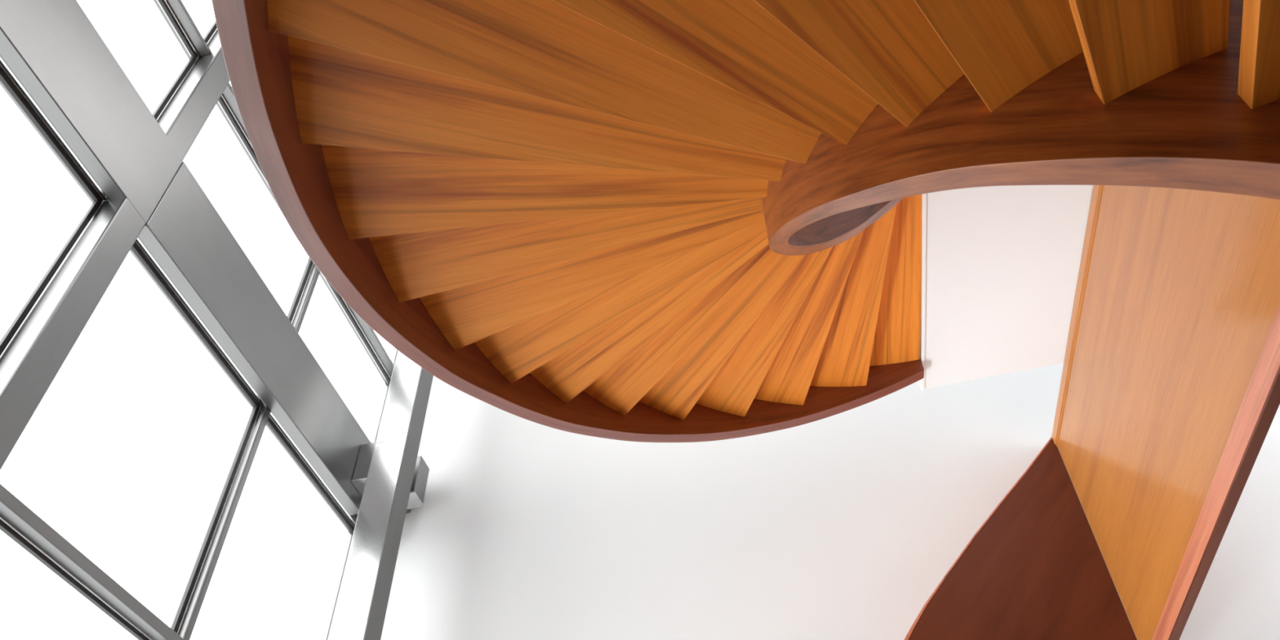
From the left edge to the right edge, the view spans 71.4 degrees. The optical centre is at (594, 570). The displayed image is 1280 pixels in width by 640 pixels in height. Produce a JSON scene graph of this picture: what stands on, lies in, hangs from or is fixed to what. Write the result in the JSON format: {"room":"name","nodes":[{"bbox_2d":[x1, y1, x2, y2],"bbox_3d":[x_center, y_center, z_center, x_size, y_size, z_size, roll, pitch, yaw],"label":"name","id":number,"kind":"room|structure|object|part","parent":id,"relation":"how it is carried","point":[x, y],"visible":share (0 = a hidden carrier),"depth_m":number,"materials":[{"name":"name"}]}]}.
{"room":"stairwell","nodes":[
{"label":"stairwell","id":0,"kind":"room"},
{"bbox_2d":[380,362,1279,639],"bbox_3d":[3.182,-0.110,5.301,10.700,9.850,0.200,-9,-39,13],"label":"wall","id":1,"kind":"structure","parent":0,"point":[843,526],"depth_m":6.14,"materials":[{"name":"white paint"}]},
{"bbox_2d":[351,441,429,513],"bbox_3d":[-1.570,-0.717,7.006,0.413,0.410,0.528,-9,-39,13],"label":"bracket","id":2,"kind":"object","parent":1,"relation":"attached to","point":[420,480],"visible":0.34,"depth_m":6.90,"materials":[{"name":"metal"}]},
{"bbox_2d":[137,161,370,515],"bbox_3d":[-2.172,-1.440,6.086,0.100,0.683,2.509,-9,-39,13],"label":"steel beam","id":3,"kind":"structure","parent":2,"relation":"attached to","point":[184,233],"depth_m":5.79,"materials":[{"name":"grey metal"}]},
{"bbox_2d":[904,437,1137,639],"bbox_3d":[2.332,-0.044,5.328,1.246,1.790,0.064,-9,-39,13],"label":"panelling","id":4,"kind":"object","parent":1,"relation":"attached to","point":[1036,568],"visible":1,"depth_m":5.18,"materials":[{"name":"brown wood"}]},
{"bbox_2d":[924,185,1093,388],"bbox_3d":[3.872,-4.064,1.762,6.155,0.340,8.020,-9,-39,13],"label":"ceiling","id":5,"kind":"structure","parent":0,"point":[1002,263],"depth_m":4.79,"materials":[{"name":"white paint"}]},
{"bbox_2d":[918,193,926,391],"bbox_3d":[1.765,-1.750,4.859,0.019,0.352,1.740,-9,-39,13],"label":"trim","id":6,"kind":"structure","parent":5,"relation":"attached to","point":[922,382],"depth_m":4.83,"materials":[{"name":"white paint"}]},
{"bbox_2d":[1051,185,1279,639],"bbox_3d":[2.472,-1.163,3.845,0.067,1.800,3.436,-9,-39,13],"label":"wood panelling","id":7,"kind":"object","parent":5,"relation":"attached to","point":[1168,402],"visible":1,"depth_m":3.94,"materials":[{"name":"orange wood"}]},
{"bbox_3d":[2.491,-1.847,4.368,0.067,0.078,3.436,-9,-39,13],"label":"trim","id":8,"kind":"part","parent":7,"relation":"part of","materials":[{"name":"brown wood"}]},
{"bbox_3d":[2.447,-0.503,3.343,0.043,0.115,3.436,-9,-39,13],"label":"rail","id":9,"kind":"part","parent":7,"relation":"part of","materials":[{"name":"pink wood"}]},
{"bbox_3d":[1.842,1.292,-1.178,12.895,0.300,11.856,2,-37,0],"label":"floor","id":10,"kind":"structure","parent":0,"visible":0},
{"bbox_2d":[327,350,433,639],"bbox_3d":[-1.502,0.145,5.809,0.260,9.850,0.183,-9,-39,13],"label":"steel column","id":11,"kind":"structure","parent":10,"relation":"on","point":[362,604],"depth_m":6.15,"materials":[{"name":"metal"}]},
{"bbox_3d":[-1.379,0.126,5.779,0.005,9.850,0.181,-9,-39,13],"label":"plate","id":12,"kind":"part","parent":11,"relation":"part of","materials":[{"name":"metal"}]},
{"bbox_2d":[211,0,1279,442],"bbox_3d":[1.321,-0.590,2.155,4.388,6.711,4.388,2,-37,0],"label":"spiral staircase","id":13,"kind":"structure","parent":10,"relation":"on","point":[632,220],"depth_m":2.29,"materials":[{"name":"red wood"}]},
{"bbox_3d":[-3.781,-3.269,1.421,1.472,9.850,4.130,2,-37,0],"label":"wall","id":14,"kind":"structure","parent":0,"visible":0},
{"bbox_2d":[0,0,397,639],"bbox_3d":[-2.466,-0.719,4.712,0.237,9.878,4.512,-9,-39,13],"label":"window","id":15,"kind":"structure","parent":14,"relation":"in","point":[36,345],"depth_m":4.72,"materials":[{"name":"metal"}]},
{"bbox_3d":[-2.876,-2.693,4.472,0.128,0.622,1.475,-9,-39,13],"label":"beam casing","id":16,"kind":"part","parent":15,"relation":"part of","materials":[{"name":"metal"}]},
{"bbox_2d":[0,0,182,223],"bbox_3d":[-2.754,-2.688,4.473,0.100,0.683,1.729,-9,-39,13],"label":"steel beam","id":17,"kind":"structure","parent":15,"relation":"attached to","point":[52,47],"depth_m":4.64,"materials":[{"name":"grey metal"}]},
{"bbox_3d":[-2.442,-1.762,5.676,0.128,0.622,1.360,-9,-39,13],"label":"beam casing","id":18,"kind":"part","parent":15,"relation":"part of","materials":[{"name":"metal"}]},
{"bbox_3d":[-2.061,-0.944,6.733,0.128,0.622,1.320,-9,-39,13],"label":"beam casing","id":19,"kind":"part","parent":15,"relation":"part of","materials":[{"name":"metal"}]}
]}

